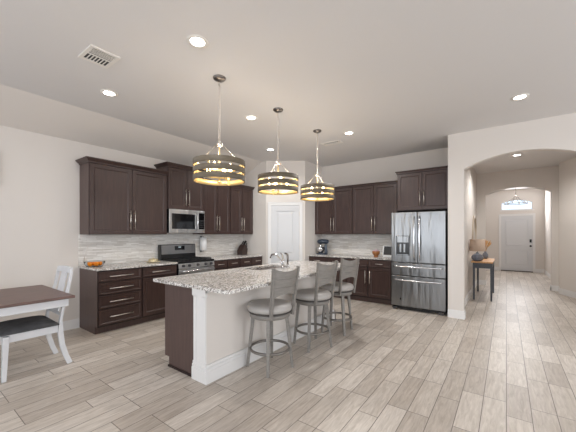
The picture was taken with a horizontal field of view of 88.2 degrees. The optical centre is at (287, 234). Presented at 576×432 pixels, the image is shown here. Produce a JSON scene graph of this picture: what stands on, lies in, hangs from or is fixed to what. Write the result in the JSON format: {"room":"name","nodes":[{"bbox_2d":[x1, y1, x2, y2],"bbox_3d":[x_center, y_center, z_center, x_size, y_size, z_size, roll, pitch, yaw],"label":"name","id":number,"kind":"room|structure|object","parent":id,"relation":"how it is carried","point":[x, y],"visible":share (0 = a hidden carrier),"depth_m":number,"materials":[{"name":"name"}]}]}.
{"room":"kitchen","nodes":[
{"label":"kitchen","id":0,"kind":"room"},
{"bbox_2d":[0,125,242,326],"bbox_3d":[-3.357,-0.135,4.212,0.140,3.050,10.290,0,0,36],"label":"wall","id":1,"kind":"structure","parent":0,"point":[40,173],"depth_m":4.06,"materials":[{"name":"white paint"}]},
{"bbox_2d":[0,318,78,344],"bbox_3d":[-4.683,1.323,2.277,0.016,0.135,5.320,0,0,36],"label":"baseboard","id":2,"kind":"structure","parent":1,"relation":"attached to","point":[70,324],"depth_m":4.33,"materials":[{"name":"white paint"}]},
{"bbox_2d":[75,156,168,233],"bbox_3d":[-2.604,-0.543,4.775,0.403,1.098,1.262,0,0,36],"label":"upper cabinet","id":3,"kind":"object","parent":1,"relation":"attached to","point":[116,197],"visible":1,"depth_m":4.58,"materials":[{"name":"brown wood"}]},
{"bbox_2d":[78,234,242,265],"bbox_3d":[-2.102,0.241,5.790,0.012,0.468,3.416,0,0,36],"label":"backsplash","id":4,"kind":"structure","parent":1,"relation":"attached to","point":[118,248],"depth_m":5.16,"materials":[{"name":"tile"}]},
{"bbox_2d":[154,161,206,210],"bbox_3d":[-1.994,-0.849,5.588,0.423,0.807,0.872,0,0,36],"label":"upper cabinet","id":5,"kind":"object","parent":1,"relation":"attached to","point":[183,193],"visible":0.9,"depth_m":5.42,"materials":[{"name":"brown wood"}]},
{"bbox_2d":[167,209,204,232],"bbox_3d":[-1.982,-0.232,5.579,0.453,0.420,0.754,0,0,36],"label":"microwave","id":6,"kind":"object","parent":5,"relation":"attached to","point":[178,221],"visible":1,"depth_m":5.43,"materials":[{"name":"silver metal"}]},
{"bbox_2d":[200,236,206,251],"bbox_3d":[-1.750,0.205,6.128,0.154,0.330,0.140,0,0,36],"label":"paper towel holder","id":7,"kind":"object","parent":1,"relation":"attached to","point":[203,240],"visible":1,"depth_m":6.07,"materials":[{"name":"white paper"}]},
{"bbox_2d":[193,178,229,233],"bbox_3d":[-1.566,-0.543,6.186,0.403,1.098,0.700,0,0,36],"label":"upper cabinet","id":8,"kind":"object","parent":1,"relation":"attached to","point":[216,198],"visible":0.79,"depth_m":6.08,"materials":[{"name":"brown wood"}]},
{"bbox_2d":[230,185,254,233],"bbox_3d":[-1.147,-0.543,6.757,0.403,1.098,0.710,0,0,36],"label":"upper cabinet","id":9,"kind":"object","parent":1,"relation":"attached to","point":[241,196],"visible":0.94,"depth_m":6.65,"materials":[{"name":"brown wood"}]},
{"bbox_2d":[0,84,261,174],"bbox_3d":[-3.430,-1.515,3.472,0.620,0.290,8.730,0,0,36],"label":"ceiling","id":10,"kind":"structure","parent":0,"point":[19,109],"depth_m":4.30,"materials":[{"name":"white paint"}]},
{"bbox_2d":[243,161,321,264],"bbox_3d":[-0.107,-0.135,7.003,1.942,3.050,0.647,0,0,-5],"label":"wall","id":11,"kind":"structure","parent":0,"point":[257,242],"depth_m":6.80,"materials":[{"name":"white paint"}]},
{"bbox_2d":[268,202,301,263],"bbox_3d":[-0.064,0.335,6.681,0.780,2.110,0.090,0,0,1],"label":"door","id":12,"kind":"structure","parent":11,"relation":"in","point":[284,218],"depth_m":6.71,"materials":[{"name":"white paint"}]},
{"bbox_2d":[0,0,575,190],"bbox_3d":[3.046,-1.710,4.252,10.410,0.100,17.940,0,0,36],"label":"ceiling","id":13,"kind":"structure","parent":0,"point":[403,76],"depth_m":2.92,"materials":[{"name":"white paint"}]},
{"bbox_2d":[78,44,120,68],"bbox_3d":[-1.766,-1.655,2.781,0.290,0.010,0.250,0,0,36],"label":"ceiling vent","id":14,"kind":"object","parent":13,"relation":"in","point":[93,54],"visible":1,"depth_m":2.77,"materials":[{"name":"white metal"}]},
{"bbox_2d":[100,89,117,96],"bbox_3d":[-2.105,-1.656,3.496,0.184,0.008,0.184,0,0,36],"label":"recessed light","id":15,"kind":"object","parent":13,"relation":"in","point":[110,93],"visible":1,"depth_m":3.49,"materials":[{"name":"white"}]},
{"bbox_2d":[186,34,207,48],"bbox_3d":[-0.780,-1.656,2.560,0.184,0.008,0.184,0,0,36],"label":"recessed light","id":16,"kind":"object","parent":13,"relation":"in","point":[194,40],"visible":1,"depth_m":2.55,"materials":[{"name":"white"}]},
{"bbox_2d":[193,74,244,185],"bbox_3d":[-0.728,-1.098,3.154,0.542,1.124,0.542,0,0,36],"label":"pendant light","id":17,"kind":"object","parent":13,"relation":"hanging from","point":[217,170],"visible":1,"depth_m":3.00,"materials":[{"name":"silver metal"}]},
{"bbox_2d":[245,115,257,119],"bbox_3d":[-0.524,-1.656,4.233,0.184,0.008,0.184,0,0,36],"label":"recessed light","id":18,"kind":"object","parent":13,"relation":"in","point":[248,117],"visible":1,"depth_m":4.22,"materials":[{"name":"white"}]},
{"bbox_2d":[258,107,297,194],"bbox_3d":[-0.132,-1.098,3.957,0.542,1.124,0.542,0,0,8],"label":"pendant light","id":19,"kind":"object","parent":13,"relation":"hanging from","point":[263,188],"visible":1,"depth_m":3.79,"materials":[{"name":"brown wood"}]},
{"bbox_2d":[300,129,333,200],"bbox_3d":[0.471,-1.098,4.768,0.542,1.124,0.542,0,0,-15],"label":"pendant light","id":20,"kind":"object","parent":13,"relation":"hanging from","point":[305,193],"visible":1,"depth_m":4.60,"materials":[{"name":"brown metal"}]},
{"bbox_2d":[321,140,342,145],"bbox_3d":[0.799,-1.655,5.408,0.360,0.010,0.180,0,0,36],"label":"ceiling vent","id":21,"kind":"object","parent":13,"relation":"in","point":[335,141],"visible":1,"depth_m":5.41,"materials":[{"name":"white metal"}]},
{"bbox_2d":[343,131,354,134],"bbox_3d":[1.002,-1.656,4.878,0.184,0.008,0.184,0,0,36],"label":"recessed light","id":22,"kind":"object","parent":13,"relation":"in","point":[346,132],"visible":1,"depth_m":4.88,"materials":[{"name":"white"}]},
{"bbox_2d":[504,188,527,204],"bbox_3d":[7.181,-1.303,9.366,0.624,0.714,0.618,0,0,36],"label":"chandelier","id":23,"kind":"object","parent":13,"relation":"hanging from","point":[507,203],"visible":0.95,"depth_m":9.37,"materials":[{"name":"silver metal"}]},
{"bbox_2d":[511,93,529,100],"bbox_3d":[2.808,-1.656,3.595,0.184,0.008,0.184,0,0,36],"label":"recessed light","id":24,"kind":"object","parent":13,"relation":"in","point":[525,95],"visible":1,"depth_m":3.58,"materials":[{"name":"white"}]},
{"bbox_2d":[0,270,575,431],"bbox_3d":[3.046,1.440,4.252,10.410,0.100,17.940,0,0,36],"label":"floor","id":25,"kind":"structure","parent":0,"point":[510,365],"depth_m":2.86,"materials":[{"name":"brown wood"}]},
{"bbox_2d":[0,266,72,382],"bbox_3d":[-2.683,0.880,3.138,0.486,1.036,0.598,0,0,36],"label":"dining chair","id":26,"kind":"object","parent":25,"relation":"on","point":[18,329],"visible":0.96,"depth_m":3.06,"materials":[{"name":"white paint"}]},
{"bbox_2d":[0,315,58,336],"bbox_3d":[-2.726,0.923,3.078,0.486,0.061,0.450,0,0,36],"label":"seat cushion","id":27,"kind":"object","parent":26,"relation":"on","point":[26,325],"depth_m":2.98,"materials":[{"name":"grey fabric"}]},
{"bbox_2d":[0,285,74,316],"bbox_3d":[-3.262,1.009,2.501,1.080,0.762,2.165,0,0,36],"label":"dining table","id":28,"kind":"object","parent":25,"relation":"on","point":[18,300],"visible":1,"depth_m":2.94,"materials":[{"name":"brown wood"}]},
{"bbox_2d":[80,267,141,333],"bbox_3d":[-2.656,0.948,4.477,0.676,0.884,0.612,0,0,36],"label":"base cabinet","id":29,"kind":"object","parent":25,"relation":"on","point":[110,300],"visible":1,"depth_m":4.26,"materials":[{"name":"brown wood"}]},
{"bbox_2d":[78,260,177,270],"bbox_3d":[-2.490,0.490,4.720,0.654,0.029,1.231,0,0,36],"label":"countertop","id":30,"kind":"structure","parent":29,"relation":"on","point":[114,266],"depth_m":4.50,"materials":[{"name":"stone"}]},
{"bbox_2d":[83,243,105,266],"bbox_3d":[-2.840,0.302,4.359,0.282,0.349,0.282,0,0,36],"label":"fruit bowl","id":31,"kind":"object","parent":30,"relation":"on","point":[90,263],"visible":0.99,"depth_m":4.29,"materials":[{"name":"clear glass"}]},
{"bbox_2d":[146,257,159,262],"bbox_3d":[-2.274,0.434,5.011,0.230,0.084,0.230,0,0,36],"label":"butter dish","id":32,"kind":"object","parent":30,"relation":"on","point":[152,260],"visible":1,"depth_m":4.95,"materials":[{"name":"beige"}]},
{"bbox_2d":[139,264,176,323],"bbox_3d":[-2.296,0.948,4.967,0.676,0.884,0.600,0,0,36],"label":"base cabinet","id":33,"kind":"object","parent":25,"relation":"on","point":[153,293],"visible":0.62,"depth_m":4.71,"materials":[{"name":"brown wood"}]},
{"bbox_2d":[158,244,214,274],"bbox_3d":[-1.853,0.792,5.486,0.714,1.195,0.754,0,0,36],"label":"range","id":34,"kind":"object","parent":25,"relation":"on","point":[184,254],"visible":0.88,"depth_m":5.43,"materials":[{"name":"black metal"}]},
{"bbox_2d":[160,259,213,263],"bbox_3d":[-1.879,0.486,5.505,0.650,0.037,0.754,0,0,36],"label":"cooktop","id":35,"kind":"object","parent":34,"relation":"in","point":[180,261],"depth_m":5.27,"materials":[{"name":"black metal"}]},
{"bbox_2d":[177,264,214,274],"bbox_3d":[-1.851,0.922,5.485,0.709,0.835,0.746,0,0,36],"label":"oven","id":36,"kind":"object","parent":34,"relation":"in","point":[182,269],"depth_m":5.22,"materials":[{"name":"silver metal"}]},
{"bbox_2d":[213,258,239,270],"bbox_3d":[-1.457,0.948,6.108,0.676,0.884,0.710,0,0,36],"label":"base cabinet","id":37,"kind":"object","parent":25,"relation":"on","point":[228,263],"visible":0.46,"depth_m":5.91,"materials":[{"name":"brown wood"}]},
{"bbox_2d":[207,254,262,260],"bbox_3d":[-1.253,0.490,6.402,0.654,0.029,1.425,0,0,36],"label":"countertop","id":38,"kind":"structure","parent":37,"relation":"on","point":[234,256],"depth_m":6.30,"materials":[{"name":"stone"}]},
{"bbox_2d":[237,240,247,254],"bbox_3d":[-1.043,0.312,6.913,0.140,0.328,0.305,0,0,22],"label":"knife block","id":39,"kind":"object","parent":38,"relation":"on","point":[242,250],"visible":1,"depth_m":6.83,"materials":[{"name":"brown wood"}]},
{"bbox_2d":[165,267,335,384],"bbox_3d":[-0.296,0.946,3.988,0.754,0.888,2.577,0,0,36],"label":"kitchen island","id":40,"kind":"object","parent":25,"relation":"on","point":[207,333],"visible":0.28,"depth_m":3.02,"materials":[{"name":"white paint"}]},
{"bbox_2d":[153,260,339,293],"bbox_3d":[-0.157,0.485,3.889,1.140,0.034,2.720,0,0,36],"label":"island countertop","id":41,"kind":"structure","parent":40,"relation":"on","point":[234,280],"depth_m":3.20,"materials":[{"name":"stone"}]},
{"bbox_2d":[270,253,284,267],"bbox_3d":[-0.144,0.365,4.183,0.264,0.206,0.084,0,0,36],"label":"faucet","id":42,"kind":"object","parent":41,"relation":"on","point":[281,261],"visible":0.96,"depth_m":4.13,"materials":[{"name":"silver metal"}]},
{"bbox_2d":[284,253,288,267],"bbox_3d":[-0.015,0.365,4.181,0.076,0.206,0.048,0,0,36],"label":"sprayer","id":43,"kind":"object","parent":41,"relation":"on","point":[287,255],"visible":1,"depth_m":4.16,"materials":[{"name":"silver metal"}]},
{"bbox_2d":[239,256,261,266],"bbox_3d":[-1.035,0.948,6.681,0.676,0.884,0.710,0,0,36],"label":"base cabinet","id":44,"kind":"object","parent":25,"relation":"on","point":[251,261],"visible":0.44,"depth_m":6.47,"materials":[{"name":"brown wood"}]},
{"bbox_2d":[246,265,299,377],"bbox_3d":[-0.173,0.857,3.095,0.474,1.068,0.520,0,0,-44],"label":"counter stool","id":45,"kind":"object","parent":25,"relation":"on","point":[271,309],"visible":1,"depth_m":2.94,"materials":[{"name":"grey metal"}]},
{"bbox_2d":[293,260,337,352],"bbox_3d":[0.321,0.857,3.699,0.474,1.068,0.520,0,0,-42],"label":"counter stool","id":46,"kind":"object","parent":25,"relation":"on","point":[325,274],"visible":0.95,"depth_m":3.55,"materials":[{"name":"grey wood"}]},
{"bbox_2d":[309,256,346,298],"bbox_3d":[1.024,0.948,6.795,0.930,0.884,0.656,0,0,36],"label":"base cabinet","id":47,"kind":"object","parent":25,"relation":"on","point":[311,258],"visible":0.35,"depth_m":6.51,"materials":[{"name":"brown wood"}]},
{"bbox_2d":[321,257,359,335],"bbox_3d":[0.721,0.857,4.260,0.474,1.068,0.520,0,0,-38],"label":"counter stool","id":48,"kind":"object","parent":25,"relation":"on","point":[347,268],"visible":0.84,"depth_m":4.09,"materials":[{"name":"grey wood"}]},
{"bbox_2d":[346,258,391,304],"bbox_3d":[1.784,0.948,6.237,0.950,0.884,0.656,0,0,36],"label":"base cabinet","id":49,"kind":"object","parent":25,"relation":"on","point":[373,284],"visible":0.77,"depth_m":5.95,"materials":[{"name":"brown wood"}]},
{"bbox_2d":[308,254,390,259],"bbox_3d":[1.420,0.490,6.518,1.904,0.029,0.634,0,0,36],"label":"countertop","id":50,"kind":"structure","parent":49,"relation":"on","point":[317,255],"depth_m":6.30,"materials":[{"name":"stone"}]},
{"bbox_2d":[316,239,328,254],"bbox_3d":[0.824,0.298,7.016,0.295,0.356,0.232,0,0,16],"label":"stand mixer","id":51,"kind":"object","parent":50,"relation":"on","point":[325,242],"visible":0.98,"depth_m":6.94,"materials":[{"name":"blue metal"}]},
{"bbox_2d":[316,247,323,252],"bbox_3d":[0.768,0.378,7.011,0.189,0.139,0.189,0,0,-16],"label":"mixing bowl","id":52,"kind":"object","parent":51,"relation":"on","point":[319,249],"depth_m":6.94,"materials":[{"name":"silver metal"}]},
{"bbox_2d":[372,249,379,256],"bbox_3d":[1.837,0.395,6.196,0.160,0.162,0.160,0,0,36],"label":"bowl","id":53,"kind":"object","parent":50,"relation":"on","point":[375,252],"visible":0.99,"depth_m":6.15,"materials":[{"name":"ceramic"}]},
{"bbox_2d":[382,246,390,256],"bbox_3d":[2.101,0.359,6.157,0.260,0.234,0.170,0,0,36],"label":"tablet","id":54,"kind":"object","parent":50,"relation":"on","point":[386,249],"visible":0.59,"depth_m":6.15,"materials":[{"name":"white plastic"}]},
{"bbox_2d":[391,211,447,315],"bbox_3d":[2.500,0.497,5.561,0.907,1.785,0.828,0,0,36],"label":"refrigerator","id":55,"kind":"object","parent":25,"relation":"on","point":[419,240],"visible":0.99,"depth_m":5.24,"materials":[{"name":"grey metal"}]},
{"bbox_2d":[471,258,494,301],"bbox_3d":[4.392,0.984,6.670,0.385,0.812,1.190,0,0,36],"label":"console table","id":56,"kind":"object","parent":25,"relation":"on","point":[488,263],"visible":0.88,"depth_m":6.29,"materials":[{"name":"brown wood"}]},
{"bbox_2d":[469,239,485,260],"bbox_3d":[4.074,0.345,6.388,0.296,0.465,0.296,0,0,36],"label":"table lamp","id":57,"kind":"object","parent":56,"relation":"on","point":[477,245],"visible":0.97,"depth_m":6.29,"materials":[{"name":"beige fabric"}]},
{"bbox_2d":[482,240,490,258],"bbox_3d":[4.648,0.343,6.970,0.252,0.470,0.240,0,0,-13],"label":"vase","id":58,"kind":"object","parent":56,"relation":"on","point":[485,254],"visible":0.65,"depth_m":6.94,"materials":[{"name":"grey stone"}]},
{"bbox_2d":[322,148,447,254],"bbox_3d":[1.454,-0.135,6.974,4.340,3.050,0.140,0,0,36],"label":"wall","id":59,"kind":"structure","parent":0,"point":[383,169],"depth_m":6.47,"materials":[{"name":"white paint"}]},
{"bbox_2d":[315,185,352,233],"bbox_3d":[1.111,-0.532,6.898,0.947,1.076,0.384,0,0,36],"label":"upper cabinet","id":60,"kind":"object","parent":59,"relation":"attached to","point":[335,216],"visible":0.84,"depth_m":6.72,"materials":[{"name":"brown wood"}]},
{"bbox_2d":[322,234,390,255],"bbox_3d":[1.606,0.241,6.767,1.909,0.468,0.012,0,0,36],"label":"backsplash","id":61,"kind":"structure","parent":59,"relation":"attached to","point":[351,244],"depth_m":6.79,"materials":[{"name":"tile"}]},
{"bbox_2d":[352,180,401,233],"bbox_3d":[1.882,-0.532,6.331,0.960,1.076,0.384,0,0,36],"label":"upper cabinet","id":62,"kind":"object","parent":59,"relation":"attached to","point":[373,203],"visible":0.86,"depth_m":6.20,"materials":[{"name":"brown wood"}]},
{"bbox_2d":[395,166,447,211],"bbox_3d":[2.595,-0.811,5.639,0.915,0.742,0.654,0,0,36],"label":"upper cabinet","id":63,"kind":"object","parent":59,"relation":"attached to","point":[425,189],"visible":0.88,"depth_m":5.39,"materials":[{"name":"brown wood"}]},
{"bbox_2d":[465,166,476,296],"bbox_3d":[3.989,-0.135,6.649,0.130,3.050,3.960,0,0,36],"label":"wall","id":64,"kind":"structure","parent":0,"point":[470,174],"depth_m":6.60,"materials":[{"name":"white paint"}]},
{"bbox_2d":[465,280,476,304],"bbox_3d":[4.048,1.323,6.606,0.016,0.135,3.960,0,0,36],"label":"baseboard","id":65,"kind":"structure","parent":64,"relation":"attached to","point":[470,292],"depth_m":6.47,"materials":[{"name":"white paint"}]},
{"bbox_2d":[472,215,476,238],"bbox_3d":[4.682,-0.070,7.455,0.029,0.800,0.950,0,0,36],"label":"arched mirror","id":66,"kind":"object","parent":64,"relation":"attached to","point":[474,226],"visible":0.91,"depth_m":7.52,"materials":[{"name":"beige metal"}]},
{"bbox_2d":[474,219,475,238],"bbox_3d":[4.674,-0.065,7.461,0.008,0.730,0.870,0,0,36],"label":"mirror glass","id":67,"kind":"object","parent":66,"relation":"attached to","point":[474,219],"depth_m":7.57,"materials":[{"name":"white"}]},
{"bbox_2d":[448,113,575,310],"bbox_3d":[5.055,-0.135,3.321,5.790,3.050,0.140,0,0,36],"label":"wall","id":68,"kind":"structure","parent":0,"point":[466,150],"depth_m":4.79,"materials":[{"name":"white paint"}]},
{"bbox_2d":[448,309,464,319],"bbox_3d":[2.775,1.323,4.900,0.246,0.135,0.016,0,0,36],"label":"baseboard","id":69,"kind":"structure","parent":68,"relation":"attached to","point":[458,314],"depth_m":4.89,"materials":[{"name":"white paint"}]},
{"bbox_2d":[486,188,544,268],"bbox_3d":[8.200,-0.135,11.372,2.740,3.050,0.140,0,0,36],"label":"wall","id":70,"kind":"structure","parent":0,"point":[494,200],"depth_m":11.08,"materials":[{"name":"white paint"}]},
{"bbox_2d":[499,213,534,272],"bbox_3d":[8.482,0.320,11.021,1.080,2.140,0.094,0,0,36],"label":"door","id":71,"kind":"structure","parent":70,"relation":"in","point":[516,231],"depth_m":11.03,"materials":[{"name":"white paint"}]},
{"bbox_2d":[500,199,533,210],"bbox_3d":[8.524,-1.077,11.079,1.020,0.425,0.090,0,0,36],"label":"window","id":72,"kind":"structure","parent":70,"relation":"in","point":[523,207],"depth_m":11.06,"materials":[{"name":"white glass"}]},
{"bbox_2d":[535,269,543,272],"bbox_3d":[9.042,1.323,10.656,0.255,0.135,0.016,0,0,36],"label":"baseboard","id":73,"kind":"structure","parent":70,"relation":"attached to","point":[536,270],"depth_m":10.66,"materials":[{"name":"white paint"}]},
{"bbox_2d":[477,166,558,285],"bbox_3d":[6.172,-0.135,7.601,2.260,3.050,0.160,0,0,36],"label":"wall","id":74,"kind":"structure","parent":0,"point":[544,178],"depth_m":7.57,"materials":[{"name":"white paint"}]},
{"bbox_2d":[479,280,484,284],"bbox_3d":[5.290,1.323,8.140,0.200,0.135,0.016,0,0,36],"label":"baseboard","id":75,"kind":"structure","parent":74,"relation":"attached to","point":[481,282],"depth_m":8.12,"materials":[{"name":"white paint"}]},
{"bbox_2d":[551,285,557,290],"bbox_3d":[6.508,1.323,7.245,0.156,0.135,0.016,0,0,36],"label":"baseboard","id":76,"kind":"structure","parent":74,"relation":"attached to","point":[553,287],"depth_m":7.25,"materials":[{"name":"white paint"}]},
{"bbox_2d":[545,190,550,274],"bbox_3d":[7.995,-0.135,8.898,0.140,3.050,4.090,0,0,36],"label":"wall","id":77,"kind":"structure","parent":0,"point":[547,193],"depth_m":9.62,"materials":[{"name":"white paint"}]},
{"bbox_2d":[544,269,550,279],"bbox_3d":[7.932,1.323,8.945,0.016,0.135,4.090,0,0,36],"label":"baseboard","id":78,"kind":"structure","parent":77,"relation":"attached to","point":[548,275],"depth_m":9.72,"materials":[{"name":"white paint"}]},
{"bbox_2d":[559,157,575,291],"bbox_3d":[6.512,-0.135,6.662,0.600,3.050,0.950,0,0,36],"label":"wall","id":79,"kind":"structure","parent":0,"point":[567,169],"depth_m":6.67,"materials":[{"name":"white paint"}]},
{"bbox_2d":[559,288,575,298],"bbox_3d":[6.260,1.323,6.627,0.016,0.135,0.650,0,0,14],"label":"baseboard","id":80,"kind":"structure","parent":79,"relation":"attached to","point":[565,292],"depth_m":6.65,"materials":[{"name":"white paint"}]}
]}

